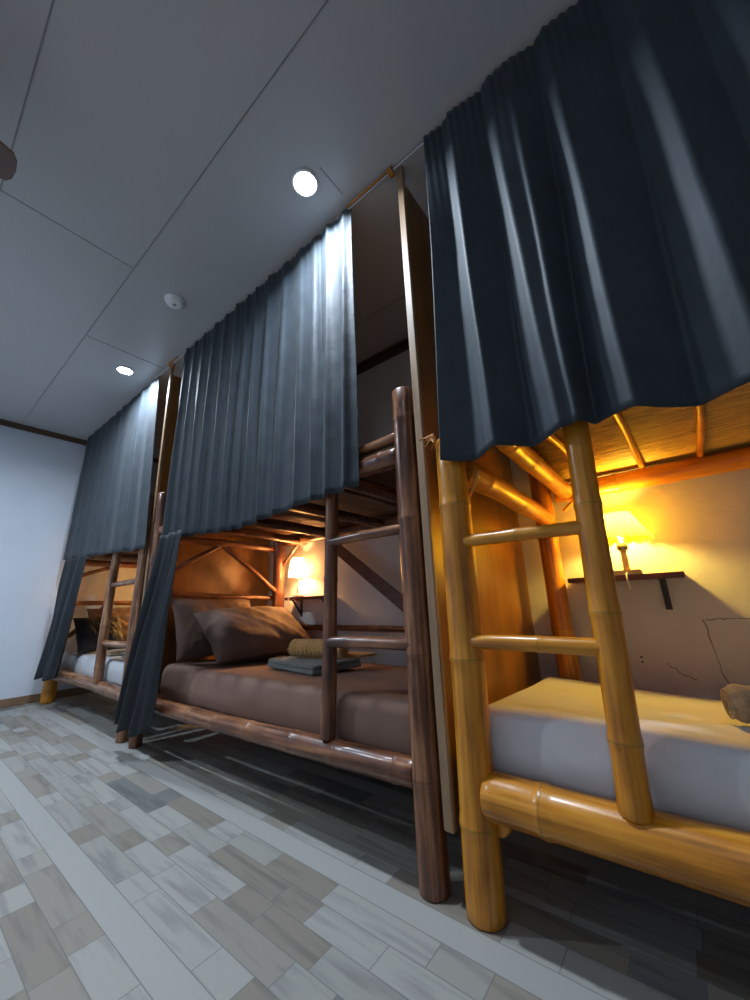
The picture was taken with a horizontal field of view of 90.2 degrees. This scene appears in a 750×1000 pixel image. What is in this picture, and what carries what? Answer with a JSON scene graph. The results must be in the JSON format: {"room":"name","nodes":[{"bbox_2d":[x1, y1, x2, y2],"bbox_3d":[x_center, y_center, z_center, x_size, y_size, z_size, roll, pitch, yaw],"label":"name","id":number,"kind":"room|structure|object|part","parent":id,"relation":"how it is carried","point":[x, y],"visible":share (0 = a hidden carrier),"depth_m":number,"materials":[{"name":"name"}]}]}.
{"room":"dormitory","nodes":[
{"label":"dormitory","id":0,"kind":"room"},
{"bbox_2d":[0,425,158,699],"bbox_3d":[-3.782,0.512,3.450,0.100,2.720,3.670,-14,-19,36],"label":"wall","id":1,"kind":"structure","parent":0,"point":[40,474],"depth_m":3.80,"materials":[{"name":"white paint"}]},
{"bbox_2d":[0,687,92,707],"bbox_3d":[-3.686,1.778,3.066,0.018,0.070,3.470,-14,-19,36],"label":"baseboard","id":2,"kind":"structure","parent":1,"relation":"attached to","point":[27,699],"depth_m":3.58,"materials":[{"name":"brown wood"}]},
{"bbox_2d":[0,419,158,462],"bbox_3d":[-3.778,-0.788,3.761,0.040,0.050,3.470,-14,-19,36],"label":"trim","id":3,"kind":"structure","parent":1,"relation":"attached to","point":[2,422],"depth_m":4.02,"materials":[{"name":"brown wood"}]},
{"bbox_2d":[0,0,577,458],"bbox_3d":[-0.915,-1.564,1.624,7.550,0.100,3.670,-14,-19,36],"label":"ceiling","id":4,"kind":"structure","parent":0,"point":[128,103],"depth_m":1.64,"materials":[{"name":"white paint"}]},
{"bbox_2d":[0,141,16,180],"bbox_3d":[-1.712,-1.437,0.964,0.938,0.309,0.938,0,-15,-7],"label":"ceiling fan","id":5,"kind":"object","parent":4,"relation":"hanging from","point":[8,161],"visible":1,"depth_m":1.36,"materials":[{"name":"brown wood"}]},
{"bbox_2d":[0,0,54,191],"bbox_3d":[-1.146,-1.593,1.288,7.305,0.002,0.005,-14,-19,36],"label":"trim","id":6,"kind":"structure","parent":4,"relation":"attached to","point":[52,3],"depth_m":1.37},
{"bbox_2d":[1,190,131,267],"bbox_3d":[-1.748,-1.446,1.741,0.004,0.002,1.112,-14,-19,36],"label":"trim","id":7,"kind":"structure","parent":4,"relation":"attached to","point":[1,190],"depth_m":1.92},
{"bbox_2d":[116,366,133,374],"bbox_3d":[-2.056,-1.065,3.072,0.128,0.010,0.128,-14,-19,36],"label":"recessed light","id":8,"kind":"object","parent":4,"relation":"in","point":[124,370],"visible":1,"depth_m":3.07,"materials":[{"name":"white plastic"}]},
{"bbox_2d":[117,367,132,373],"bbox_3d":[-2.056,-1.067,3.072,0.104,0.006,0.104,-14,-19,36],"label":"diffuser","id":9,"kind":"object","parent":8,"relation":"attached to","point":[123,370],"depth_m":3.07,"materials":[{"name":"white plastic"}]},
{"bbox_2d":[86,335,165,369],"bbox_3d":[-1.894,-1.128,2.884,0.004,0.002,0.552,-14,-19,36],"label":"trim","id":10,"kind":"structure","parent":4,"relation":"attached to","point":[86,335],"depth_m":2.85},
{"bbox_2d":[164,293,184,309],"bbox_3d":[-1.286,-1.267,2.398,0.120,0.036,0.120,-14,-19,36],"label":"smoke detector","id":11,"kind":"object","parent":4,"relation":"attached to","point":[172,300],"visible":1,"depth_m":2.38,"materials":[{"name":"white plastic"}]},
{"bbox_2d":[21,0,328,423],"bbox_3d":[-0.799,-1.490,1.716,7.305,0.002,0.005,-14,-19,36],"label":"trim","id":12,"kind":"structure","parent":4,"relation":"attached to","point":[326,2],"depth_m":1.66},
{"bbox_2d":[87,142,423,438],"bbox_3d":[-1.132,-1.208,2.618,5.400,0.016,0.008,-14,-19,36],"label":"wire","id":13,"kind":"object","parent":4,"relation":"attached to","point":[422,143],"visible":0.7,"depth_m":1.81,"materials":[{"name":"metal"}]},
{"bbox_2d":[63,377,159,559],"bbox_3d":[-2.431,-0.170,3.401,2.040,1.464,0.047,-14,-19,36],"label":"curtain","id":14,"kind":"object","parent":13,"relation":"hanging from","point":[110,513],"visible":1,"depth_m":3.25,"materials":[{"name":"fabric"}]},
{"bbox_2d":[168,356,177,367],"bbox_3d":[-1.581,-1.094,2.956,0.147,0.041,0.047,-14,-19,36],"label":"cord","id":15,"kind":"object","parent":13,"relation":"attached to","point":[171,362],"visible":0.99,"depth_m":2.98,"materials":[{"name":"brown"}]},
{"bbox_2d":[162,208,358,537],"bbox_3d":[-0.770,-0.565,2.147,1.717,1.491,0.049,-14,-19,36],"label":"curtain","id":16,"kind":"object","parent":13,"relation":"hanging from","point":[267,423],"visible":0.99,"depth_m":1.96,"materials":[{"name":"fabric"}]},
{"bbox_2d":[423,0,749,460],"bbox_3d":[0.576,-0.898,1.151,0.950,1.476,0.086,-14,-19,36],"label":"curtain","id":17,"kind":"object","parent":13,"relation":"hanging from","point":[589,205],"visible":1,"depth_m":1.08,"materials":[{"name":"fabric"}]},
{"bbox_2d":[154,295,404,450],"bbox_3d":[-0.062,-1.271,2.624,7.305,0.002,0.005,-14,-19,36],"label":"trim","id":18,"kind":"structure","parent":4,"relation":"attached to","point":[403,295],"depth_m":2.56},
{"bbox_2d":[291,168,318,197],"bbox_3d":[-0.329,-1.492,1.761,0.128,0.010,0.128,-14,-19,36],"label":"recessed light","id":19,"kind":"object","parent":4,"relation":"in","point":[305,183],"visible":1,"depth_m":1.76,"materials":[{"name":"white plastic"}]},
{"bbox_2d":[294,172,315,194],"bbox_3d":[-0.329,-1.493,1.761,0.104,0.006,0.104,-14,-19,36],"label":"diffuser","id":20,"kind":"object","parent":19,"relation":"attached to","point":[304,182],"depth_m":1.76,"materials":[{"name":"white plastic"}]},
{"bbox_2d":[320,167,342,194],"bbox_3d":[-0.204,-1.502,1.760,0.004,0.002,0.152,-14,-19,36],"label":"trim","id":21,"kind":"structure","parent":4,"relation":"attached to","point":[320,167],"depth_m":1.76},
{"bbox_2d":[0,692,749,999],"bbox_3d":[-0.807,1.155,0.881,7.550,0.100,3.670,-14,-19,36],"label":"floor","id":22,"kind":"structure","parent":0,"point":[191,862],"depth_m":1.06,"materials":[{"name":"grey wood"}]},
{"bbox_2d":[40,497,153,742],"bbox_3d":[-2.122,1.039,3.530,2.009,1.621,1.022,-14,-19,36],"label":"bunk bed","id":23,"kind":"object","parent":22,"relation":"on","point":[137,558],"visible":0.3,"depth_m":2.88,"materials":[{"name":"brown wood"}]},
{"bbox_3d":[-3.133,1.173,3.741,0.121,1.550,0.122,-14,-19,36],"label":"post","id":24,"kind":"part","parent":23,"relation":"part of","materials":[{"name":"orange wood"}]},
{"bbox_2d":[34,555,86,680],"bbox_3d":[-2.851,1.075,3.386,0.880,1.070,0.082,-14,-19,36],"label":"curtain","id":25,"kind":"object","parent":23,"relation":"hanging from","point":[50,661],"visible":1,"depth_m":3.31,"materials":[{"name":"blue fabric"}]},
{"bbox_3d":[-2.368,1.485,3.038,1.832,0.107,0.111,-14,-19,36],"label":"rail","id":26,"kind":"part","parent":23,"relation":"part of","materials":[{"name":"brown wood"}]},
{"bbox_2d":[60,651,124,685],"bbox_3d":[-2.107,1.468,3.399,1.760,0.181,0.822,-14,-19,36],"label":"mattress","id":27,"kind":"object","parent":23,"relation":"on","point":[83,663],"visible":0.23,"depth_m":3.12,"materials":[{"name":"white fabric"}]},
{"bbox_2d":[73,616,125,653],"bbox_3d":[-2.626,1.276,3.566,0.260,0.311,0.400,-12,-18,31],"label":"pillow","id":28,"kind":"object","parent":27,"relation":"on","point":[87,629],"visible":0.66,"depth_m":3.48,"materials":[{"name":"black fabric"}]},
{"bbox_2d":[87,608,130,641],"bbox_3d":[-2.689,1.333,3.956,0.272,0.381,0.600,-14,-19,36],"label":"pillow","id":29,"kind":"object","parent":27,"relation":"on","point":[124,613],"visible":0.19,"depth_m":3.91,"materials":[{"name":"beige fabric"}]},
{"bbox_2d":[106,649,124,655],"bbox_3d":[-2.209,1.298,3.183,0.162,0.044,0.142,-14,-19,36],"label":"folded towel","id":30,"kind":"object","parent":27,"relation":"on","point":[114,652],"visible":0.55,"depth_m":3.12,"materials":[{"name":"beige fabric"}]},
{"bbox_3d":[-2.870,1.140,4.118,0.053,0.068,0.851,-14,-19,36],"label":"rail","id":31,"kind":"part","parent":23,"relation":"part of","materials":[{"name":"brown wood"}]},
{"bbox_3d":[-1.657,0.769,2.611,0.090,1.620,0.090,-14,-19,36],"label":"post","id":32,"kind":"part","parent":23,"relation":"part of","materials":[{"name":"brown wood"}]},
{"bbox_2d":[128,386,450,902],"bbox_3d":[-0.392,0.617,2.238,2.175,1.621,1.023,-14,-19,36],"label":"bunk bed","id":33,"kind":"object","parent":22,"relation":"on","point":[388,477],"visible":0.56,"depth_m":1.42,"materials":[{"name":"brown wood"}]},
{"bbox_3d":[-1.499,0.733,2.501,0.084,1.621,0.085,-14,-19,36],"label":"post","id":34,"kind":"part","parent":33,"relation":"part of","materials":[{"name":"brown wood"}]},
{"bbox_2d":[114,530,181,736],"bbox_3d":[-1.359,0.779,2.222,0.653,1.128,0.076,-14,-19,36],"label":"curtain","id":35,"kind":"object","parent":33,"relation":"hanging from","point":[138,695],"visible":1,"depth_m":2.16,"materials":[{"name":"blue fabric"}]},
{"bbox_3d":[-1.137,0.720,2.812,0.046,0.087,0.874,-15,-20,39],"label":"rail","id":36,"kind":"part","parent":33,"relation":"part of","materials":[{"name":"brown wood"}]},
{"bbox_3d":[-0.697,0.026,2.031,2.021,0.085,0.086,-14,-19,36],"label":"rail","id":37,"kind":"part","parent":33,"relation":"part of","materials":[{"name":"brown wood"}]},
{"bbox_3d":[-0.799,0.875,3.085,0.111,1.602,0.109,-14,-19,36],"label":"post","id":38,"kind":"part","parent":33,"relation":"part of","materials":[{"name":"brown wood"}]},
{"bbox_3d":[-0.661,1.051,1.745,2.021,0.113,0.096,-14,-19,36],"label":"rail","id":39,"kind":"part","parent":33,"relation":"part of","materials":[{"name":"brown wood"}]},
{"bbox_2d":[160,656,410,754],"bbox_3d":[-0.346,1.025,2.075,1.895,0.202,0.823,-14,-19,36],"label":"mattress","id":40,"kind":"object","parent":33,"relation":"on","point":[372,703],"visible":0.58,"depth_m":1.67,"materials":[{"name":"brown fabric"}]},
{"bbox_2d":[170,598,250,662],"bbox_3d":[-1.122,0.896,2.659,0.238,0.402,0.620,-14,-19,36],"label":"pillow","id":41,"kind":"object","parent":40,"relation":"on","point":[192,643],"visible":0.43,"depth_m":2.48,"materials":[{"name":"brown fabric"}]},
{"bbox_2d":[193,606,310,663],"bbox_3d":[-0.811,0.907,2.575,0.392,0.341,0.740,-15,-20,40],"label":"pillow","id":42,"kind":"object","parent":40,"relation":"on","point":[235,634],"visible":0.93,"depth_m":2.42,"materials":[{"name":"brown fabric"}]},
{"bbox_2d":[267,656,360,675],"bbox_3d":[-0.343,0.900,2.065,0.322,0.048,0.461,12,-21,-42],"label":"folded towel","id":43,"kind":"object","parent":40,"relation":"on","point":[312,666],"visible":0.74,"depth_m":1.96,"materials":[{"name":"grey fabric"}]},
{"bbox_2d":[287,639,348,657],"bbox_3d":[-0.317,0.823,2.076,0.353,0.098,0.097,-9,-17,24],"label":"rolled towel","id":44,"kind":"object","parent":43,"relation":"on","point":[297,647],"visible":0.73,"depth_m":2.06,"materials":[{"name":"yellow fabric"}]},
{"bbox_2d":[346,651,375,657],"bbox_3d":[-0.097,0.866,2.097,0.172,0.018,0.132,-16,-21,41],"label":"folded towel","id":45,"kind":"object","parent":43,"relation":"on","point":[356,654],"visible":0.73,"depth_m":2.06,"materials":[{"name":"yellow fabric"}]},
{"bbox_3d":[-0.082,0.193,2.676,1.801,0.090,0.090,-14,-19,36],"label":"rail","id":46,"kind":"part","parent":33,"relation":"part of","materials":[{"name":"brown wood"}]},
{"bbox_3d":[-0.031,0.867,2.524,1.760,0.051,0.048,-14,-19,36],"label":"rail","id":47,"kind":"part","parent":33,"relation":"part of","materials":[{"name":"brown wood"}]},
{"bbox_3d":[-0.035,-0.208,1.540,0.312,0.050,0.039,-14,-19,37],"label":"guard rail","id":48,"kind":"part","parent":33,"relation":"part of","materials":[{"name":"brown wood"}]},
{"bbox_2d":[359,443,393,456],"bbox_3d":[-0.359,0.010,2.368,1.760,0.086,0.867,-14,-19,36],"label":"mattress","id":49,"kind":"object","parent":33,"relation":"on","point":[392,444],"visible":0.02,"depth_m":1.55,"materials":[{"name":"black fabric"}]},
{"bbox_3d":[0.139,0.343,1.273,0.098,1.601,0.099,-14,-19,36],"label":"post","id":50,"kind":"part","parent":33,"relation":"part of","materials":[{"name":"brown wood"}]},
{"bbox_2d":[419,382,749,932],"bbox_3d":[1.340,0.196,0.909,2.163,1.602,1.042,-14,-19,36],"label":"bunk bed","id":51,"kind":"object","parent":22,"relation":"on","point":[710,438],"visible":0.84,"depth_m":1.01,"materials":[{"name":"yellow wood"}]},
{"bbox_3d":[0.275,0.438,1.138,0.130,1.337,0.112,-14,-19,36],"label":"post","id":52,"kind":"part","parent":51,"relation":"part of","materials":[{"name":"orange wood"}]},
{"bbox_3d":[0.883,0.460,1.808,0.104,1.601,0.102,-14,-19,36],"label":"post","id":53,"kind":"part","parent":51,"relation":"part of","materials":[{"name":"orange wood"}]},
{"bbox_3d":[1.080,0.613,0.435,1.976,0.131,0.136,-14,-19,36],"label":"rail","id":54,"kind":"part","parent":51,"relation":"part of","materials":[{"name":"orange wood"}]},
{"bbox_2d":[489,677,749,831],"bbox_3d":[1.313,0.601,0.833,1.955,0.184,0.802,-14,-19,36],"label":"mattress","id":55,"kind":"object","parent":51,"relation":"on","point":[552,730],"visible":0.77,"depth_m":0.95,"materials":[{"name":"white fabric"}]},
{"bbox_2d":[720,683,749,723],"bbox_3d":[1.042,0.502,0.906,0.294,0.092,0.091,-10,-17,25],"label":"rolled towel","id":56,"kind":"object","parent":55,"relation":"on","point":[735,698],"visible":1,"depth_m":0.94,"materials":[{"name":"beige fabric"}]},
{"bbox_3d":[1.648,-0.208,1.359,1.861,0.099,0.098,-14,-19,36],"label":"rail","id":57,"kind":"part","parent":51,"relation":"part of","materials":[{"name":"orange wood"}]},
{"bbox_2d":[268,349,749,700],"bbox_3d":[0.244,0.124,2.614,7.350,2.720,0.102,-14,-19,36],"label":"wall","id":58,"kind":"structure","parent":0,"point":[700,527],"depth_m":1.69,"materials":[{"name":"paint"}]},
{"bbox_2d":[141,367,269,694],"bbox_3d":[-1.300,0.232,3.101,0.032,2.546,1.019,-14,-19,36],"label":"partition panel","id":59,"kind":"object","parent":58,"relation":"attached to","point":[218,572],"visible":0.26,"depth_m":2.95,"materials":[{"name":"brown wood"}]},
{"bbox_2d":[284,595,323,616],"bbox_3d":[-0.511,0.830,2.906,0.450,0.152,0.129,-14,-19,36],"label":"wall shelf","id":60,"kind":"object","parent":58,"relation":"attached to","point":[293,599],"visible":0.67,"depth_m":2.95,"materials":[{"name":"brown wood"}]},
{"bbox_2d":[288,558,306,604],"bbox_3d":[-0.621,0.653,2.996,0.148,0.367,0.148,1,-16,-11],"label":"table lamp","id":61,"kind":"object","parent":60,"relation":"on","point":[297,570],"visible":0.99,"depth_m":2.97,"materials":[{"name":"white fabric"}]},
{"bbox_3d":[-0.625,0.549,3.024,0.148,0.150,0.148,-14,-19,36],"label":"lamp shade","id":62,"kind":"part","parent":61,"relation":"part of","materials":[{"name":"white fabric"}]},
{"bbox_2d":[357,337,408,374],"bbox_3d":[0.168,-1.170,2.897,7.305,0.070,0.040,-14,-19,36],"label":"trim","id":63,"kind":"structure","parent":58,"relation":"attached to","point":[403,345],"depth_m":2.96,"materials":[{"name":"brown wood"}]},
{"bbox_2d":[396,167,540,833],"bbox_3d":[0.474,-0.203,1.767,0.032,2.546,1.019,-14,-19,36],"label":"partition panel","id":64,"kind":"object","parent":58,"relation":"attached to","point":[502,579],"visible":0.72,"depth_m":1.54,"materials":[{"name":"brown wood"}]},
{"bbox_2d":[346,166,395,208],"bbox_3d":[-0.027,-1.477,1.787,0.278,0.036,0.046,-14,-19,36],"label":"curtain rod","id":65,"kind":"object","parent":64,"relation":"attached to","point":[388,171],"visible":1,"depth_m":1.74,"materials":[{"name":"brown wood"}]},
{"bbox_2d":[567,571,684,609],"bbox_3d":[1.118,0.414,1.658,0.428,0.152,0.169,-14,-19,36],"label":"wall shelf","id":66,"kind":"object","parent":58,"relation":"attached to","point":[661,577],"visible":0.72,"depth_m":1.59,"materials":[{"name":"brown wood"}]},
{"bbox_2d":[603,511,653,588],"bbox_3d":[1.103,0.225,1.661,0.244,0.337,0.244,-14,-19,36],"label":"table lamp","id":67,"kind":"object","parent":66,"relation":"on","point":[622,527],"visible":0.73,"depth_m":1.63,"materials":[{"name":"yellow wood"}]},
{"bbox_3d":[1.105,0.266,1.649,0.028,0.092,0.028,-14,-19,36],"label":"stem","id":68,"kind":"part","parent":67,"relation":"part of","materials":[{"name":"brown wood"}]},
{"bbox_3d":[1.099,0.123,1.688,0.244,0.125,0.244,-14,-19,36],"label":"lamp shade","id":69,"kind":"part","parent":67,"relation":"part of","materials":[{"name":"white fabric"}]},
{"bbox_2d":[628,651,652,668],"bbox_3d":[1.162,0.708,1.657,0.105,0.070,0.009,-14,-19,36],"label":"wall outlet","id":70,"kind":"object","parent":58,"relation":"attached to","point":[638,659],"visible":0.8,"depth_m":1.65,"materials":[{"name":"plastic"}]}
]}

